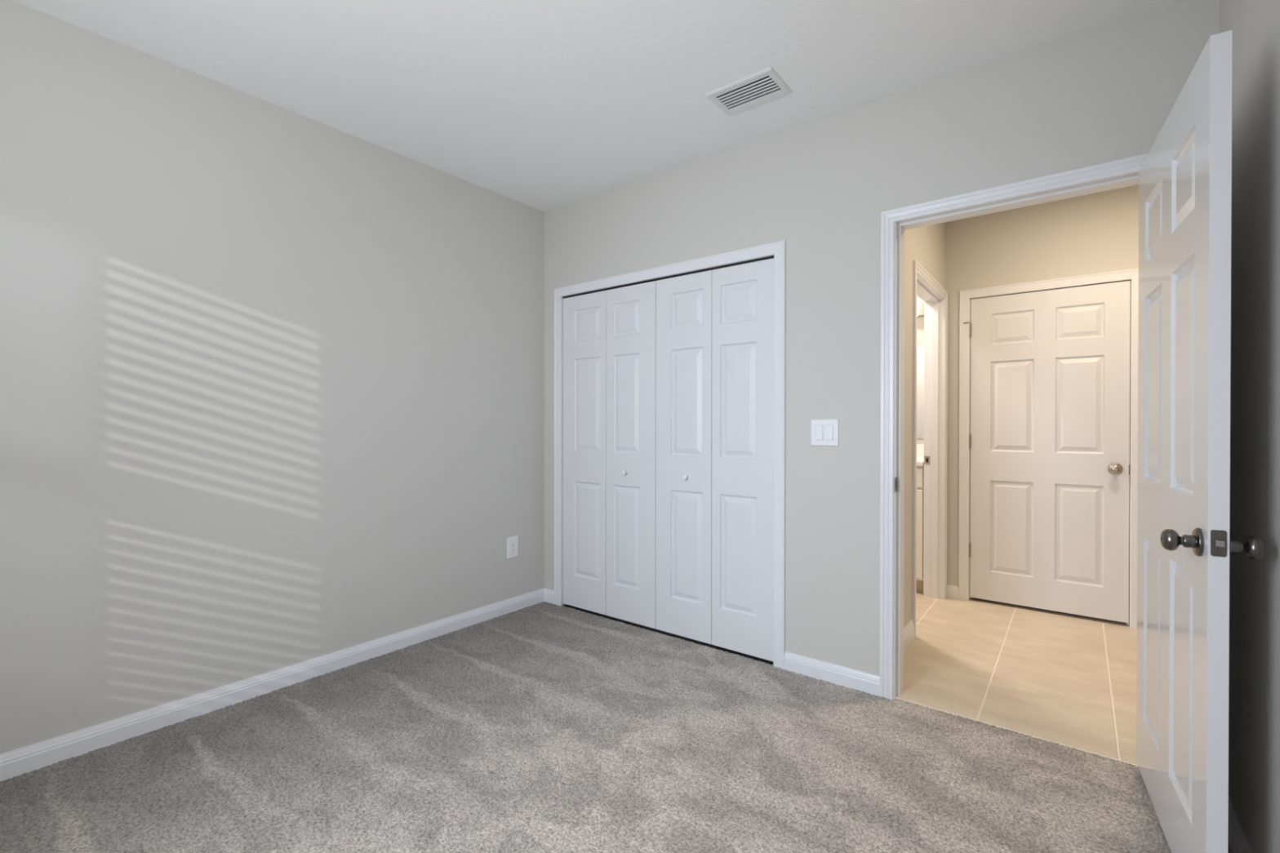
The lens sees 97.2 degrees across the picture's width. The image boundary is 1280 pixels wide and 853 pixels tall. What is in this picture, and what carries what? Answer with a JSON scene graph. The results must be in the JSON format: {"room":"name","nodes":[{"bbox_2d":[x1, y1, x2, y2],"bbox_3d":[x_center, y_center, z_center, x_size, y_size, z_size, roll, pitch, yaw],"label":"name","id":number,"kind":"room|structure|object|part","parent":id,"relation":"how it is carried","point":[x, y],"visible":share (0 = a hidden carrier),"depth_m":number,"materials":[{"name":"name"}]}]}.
{"room":"empty bedroom","nodes":[
{"label":"empty bedroom","id":0,"kind":"room"},
{"bbox_2d":[0,0,544,754],"bbox_3d":[-1.687,-0.131,2.543,0.115,2.710,3.250,0,0,38],"label":"wall","id":1,"kind":"structure","parent":0,"point":[272,376],"depth_m":2.37,"materials":[{"name":"grey paint"}]},
{"bbox_2d":[0,587,544,781],"bbox_3d":[-1.637,1.139,2.509,0.015,0.094,3.250,0,0,38],"label":"baseboard","id":2,"kind":"structure","parent":1,"relation":"attached to","point":[16,762],"depth_m":2.37,"materials":[{"name":"white paint"}]},
{"bbox_2d":[506,535,518,559],"bbox_3d":[-0.806,0.767,3.580,0.009,0.132,0.086,0,0,38],"label":"electrical outlet","id":3,"kind":"object","parent":1,"relation":"attached to","point":[512,542],"visible":1,"depth_m":3.57,"materials":[{"name":"white plastic"}]},
{"bbox_2d":[12,0,1173,212],"bbox_3d":[-0.405,-1.480,1.479,3.408,0.100,3.350,0,0,38],"label":"ceiling","id":4,"kind":"structure","parent":0,"point":[544,105],"depth_m":2.19,"materials":[{"name":"white paint"}]},
{"bbox_2d":[705,66,791,115],"bbox_3d":[0.466,-1.429,2.423,0.305,0.008,0.210,0,0,38],"label":"ceiling vent","id":5,"kind":"object","parent":4,"relation":"in","point":[764,86],"visible":1,"depth_m":2.41,"materials":[{"name":"white metal"}]},
{"bbox_2d":[564,591,1137,767],"bbox_3d":[0.950,1.239,1.968,4.965,0.120,5.770,0,0,38],"label":"floor","id":6,"kind":"structure","parent":0,"point":[1063,678],"depth_m":2.73,"materials":[{"name":"beige tile"}]},
{"bbox_2d":[0,601,1232,852],"bbox_3d":[-0.377,1.181,1.541,3.177,0.005,3.253,0,0,38],"label":"carpet","id":7,"kind":"object","parent":6,"relation":"on","point":[544,726],"visible":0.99,"depth_m":1.93,"materials":[{"name":"grey carpet"}]},
{"bbox_2d":[915,466,924,591],"bbox_3d":[1.674,0.722,4.484,1.165,0.892,0.595,0,0,38],"label":"vanity cabinet","id":8,"kind":"object","parent":6,"relation":"on","point":[920,469],"visible":0.06,"depth_m":3.93,"materials":[{"name":"white wood"}]},
{"bbox_3d":[1.818,0.751,4.040,0.378,0.620,0.018,0,0,38],"label":"cabinet door","id":9,"kind":"part","parent":8,"relation":"part of","materials":[{"name":"white wood"}]},
{"bbox_3d":[1.818,0.358,4.039,0.378,0.135,0.018,0,0,38],"label":"drawer","id":10,"kind":"part","parent":8,"relation":"part of","materials":[{"name":"white wood"}]},
{"bbox_2d":[916,444,924,466],"bbox_3d":[1.677,0.206,4.496,1.172,0.135,0.590,0,0,38],"label":"countertop","id":11,"kind":"structure","parent":8,"relation":"on","point":[920,447],"depth_m":4.42,"materials":[{"name":"white"}]},
{"bbox_2d":[544,0,1219,675],"bbox_3d":[1.220,-0.128,2.414,4.865,2.710,0.115,0,0,38],"label":"wall","id":12,"kind":"structure","parent":0,"point":[1104,93],"depth_m":2.56,"materials":[{"name":"grey paint"}]},
{"bbox_2d":[543,588,554,604],"bbox_3d":[-0.607,1.135,3.757,0.110,0.094,0.015,0,0,38],"label":"baseboard","id":13,"kind":"structure","parent":12,"relation":"attached to","point":[548,594],"depth_m":3.75,"materials":[{"name":"white paint"}]},
{"bbox_2d":[563,280,656,628],"bbox_3d":[-0.207,0.162,3.458,0.750,1.992,0.059,0,0,38],"label":"door","id":14,"kind":"structure","parent":12,"relation":"in","point":[610,335],"depth_m":3.44,"materials":[{"name":"white wood"}]},
{"bbox_3d":[-0.092,0.274,3.350,0.032,0.032,0.029,0,0,38],"label":"knob","id":15,"kind":"part","parent":14,"relation":"part of","materials":[{"name":"white plastic"}]},
{"bbox_2d":[554,240,786,669],"bbox_3d":[0.106,0.137,3.271,1.601,2.080,0.132,0,0,38],"label":"door frame","id":16,"kind":"structure","parent":12,"relation":"attached to","point":[777,251],"depth_m":2.86,"materials":[{"name":"white paint"}]},
{"bbox_2d":[655,257,773,661],"bbox_3d":[0.377,0.165,3.003,0.725,1.992,0.059,0,0,38],"label":"door","id":17,"kind":"structure","parent":12,"relation":"in","point":[714,411],"depth_m":2.98,"materials":[{"name":"white wood"}]},
{"bbox_3d":[0.247,0.275,3.086,0.032,0.032,0.029,0,0,38],"label":"knob","id":18,"kind":"part","parent":17,"relation":"part of","materials":[{"name":"white plastic"}]},
{"bbox_2d":[810,419,839,446],"bbox_3d":[0.856,0.028,2.618,0.130,0.124,0.013,0,0,38],"label":"light switch","id":19,"kind":"object","parent":12,"relation":"attached to","point":[823,432],"visible":1,"depth_m":2.62,"materials":[{"name":"white plastic"}]},
{"bbox_2d":[783,651,879,696],"bbox_3d":[0.877,1.141,2.603,0.442,0.094,0.015,0,0,38],"label":"baseboard","id":20,"kind":"structure","parent":12,"relation":"attached to","point":[867,682],"depth_m":2.59,"materials":[{"name":"white paint"}]},
{"bbox_2d":[879,153,1148,699],"bbox_3d":[1.457,0.124,2.220,0.941,2.116,0.132,0,0,38],"label":"door frame","id":21,"kind":"structure","parent":12,"relation":"attached to","point":[1122,173],"depth_m":2.44,"materials":[{"name":"white paint"}]},
{"bbox_3d":[1.107,0.252,2.445,0.006,0.064,0.046,0,0,38],"label":"strike plate","id":22,"kind":"part","parent":21,"relation":"part of","materials":[{"name":"silver metal"}]},
{"bbox_2d":[1136,30,1265,852],"bbox_3d":[1.513,0.142,1.599,0.171,2.038,0.830,0,0,33],"label":"door","id":23,"kind":"structure","parent":12,"relation":"in","point":[1184,546],"depth_m":1.41,"materials":[{"name":"white painted wood"},{"name":"pewter"}]},
{"bbox_3d":[1.278,0.271,1.341,0.058,0.052,0.052,0,0,33],"label":"knob","id":24,"kind":"part","parent":23,"relation":"part of","materials":[{"name":"grey metal"}]},
{"bbox_3d":[1.292,0.261,1.260,0.026,0.059,0.002,0,0,33],"label":"latch plate","id":25,"kind":"part","parent":23,"relation":"part of","materials":[{"name":"grey metal"}]},
{"bbox_3d":[1.373,0.274,1.280,0.058,0.052,0.052,0,0,33],"label":"knob","id":26,"kind":"part","parent":23,"relation":"part of","materials":[{"name":"grey metal"}]},
{"bbox_2d":[916,295,924,444],"bbox_3d":[1.250,-0.111,4.345,1.912,2.660,1.600,0,0,38],"label":"wall","id":27,"kind":"structure","parent":0,"point":[920,320],"depth_m":4.45,"materials":[{"name":"grey paint"}]},
{"bbox_2d":[916,345,924,438],"bbox_3d":[1.871,-0.275,4.716,1.135,0.735,0.009,0,0,38],"label":"bathroom mirror","id":28,"kind":"object","parent":27,"relation":"attached to","point":[920,348],"visible":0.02,"depth_m":4.45,"materials":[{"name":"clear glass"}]},
{"bbox_2d":[916,299,924,316],"bbox_3d":[1.935,-0.922,4.579,0.700,0.122,0.144,0,0,38],"label":"vanity light","id":29,"kind":"object","parent":27,"relation":"attached to","point":[920,306],"visible":0.02,"depth_m":4.42,"materials":[{"name":"white glass"}]},
{"bbox_3d":[2.124,-0.921,4.416,0.120,0.122,0.120,0,0,38],"label":"lamp shade","id":30,"kind":"part","parent":29,"relation":"part of","materials":[{"name":"white glass"}]},
{"bbox_2d":[916,444,924,457],"bbox_3d":[1.851,0.188,4.721,1.172,0.101,0.020,0,0,38],"label":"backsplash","id":31,"kind":"structure","parent":27,"relation":"attached to","point":[920,447],"depth_m":4.43,"materials":[{"name":"white"}]},
{"bbox_2d":[903,222,946,627],"bbox_3d":[1.588,-0.106,3.320,0.120,2.660,1.766,0,0,38],"label":"wall","id":32,"kind":"structure","parent":0,"point":[926,245],"depth_m":3.08,"materials":[{"name":"grey paint"}]},
{"bbox_2d":[903,619,914,653],"bbox_3d":[1.303,1.127,2.850,0.015,0.121,0.668,0,0,38],"label":"baseboard","id":33,"kind":"structure","parent":32,"relation":"attached to","point":[908,630],"depth_m":3.01,"materials":[{"name":"white paint"}]},
{"bbox_2d":[911,259,947,639],"bbox_3d":[1.759,0.129,3.527,0.137,2.096,0.963,0,0,38],"label":"door frame","id":34,"kind":"structure","parent":32,"relation":"attached to","point":[934,295],"depth_m":3.84,"materials":[{"name":"white paint"}]},
{"bbox_3d":[1.982,0.233,3.891,0.034,0.058,0.002,0,0,38],"label":"strike plate","id":35,"kind":"part","parent":34,"relation":"part of","materials":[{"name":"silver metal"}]},
{"bbox_2d":[946,184,1138,586],"bbox_3d":[3.240,-0.104,3.198,2.638,2.660,0.300,0,0,38],"label":"wall","id":36,"kind":"structure","parent":0,"point":[1097,233],"depth_m":3.62,"materials":[{"name":"grey paint"}]},
{"bbox_2d":[946,584,958,599],"bbox_3d":[2.135,1.137,3.862,0.086,0.094,0.015,0,0,38],"label":"baseboard","id":37,"kind":"structure","parent":36,"relation":"attached to","point":[952,590],"depth_m":3.85,"materials":[{"name":"white paint"}]},
{"bbox_2d":[963,280,1130,622],"bbox_3d":[2.522,0.148,3.549,0.855,2.007,0.103,0,0,38],"label":"door","id":38,"kind":"structure","parent":36,"relation":"in","point":[1049,437],"depth_m":3.52,"materials":[{"name":"white paint"},{"name":"satin nickel"}]},
{"bbox_3d":[2.792,0.250,3.311,0.052,0.052,0.058,0,0,38],"label":"knob","id":39,"kind":"part","parent":38,"relation":"part of","materials":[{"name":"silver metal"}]},
{"bbox_2d":[958,268,1138,628],"bbox_3d":[2.575,0.130,3.588,0.939,2.094,0.132,0,0,38],"label":"door frame","id":40,"kind":"structure","parent":36,"relation":"attached to","point":[1131,275],"depth_m":3.56,"materials":[{"name":"white paint"}]},
{"bbox_2d":[1219,0,1279,852],"bbox_3d":[0.924,-0.120,0.513,0.115,2.710,3.250,0,0,38],"label":"wall","id":41,"kind":"structure","parent":0,"point":[1254,668],"depth_m":1.44,"materials":[{"name":"grey paint"}]},
{"bbox_2d":[1227,795,1252,852],"bbox_3d":[0.872,1.149,0.558,0.015,0.094,3.250,0,0,38],"label":"baseboard","id":42,"kind":"structure","parent":41,"relation":"attached to","point":[1238,843],"depth_m":1.56,"materials":[{"name":"white paint"}]}
]}

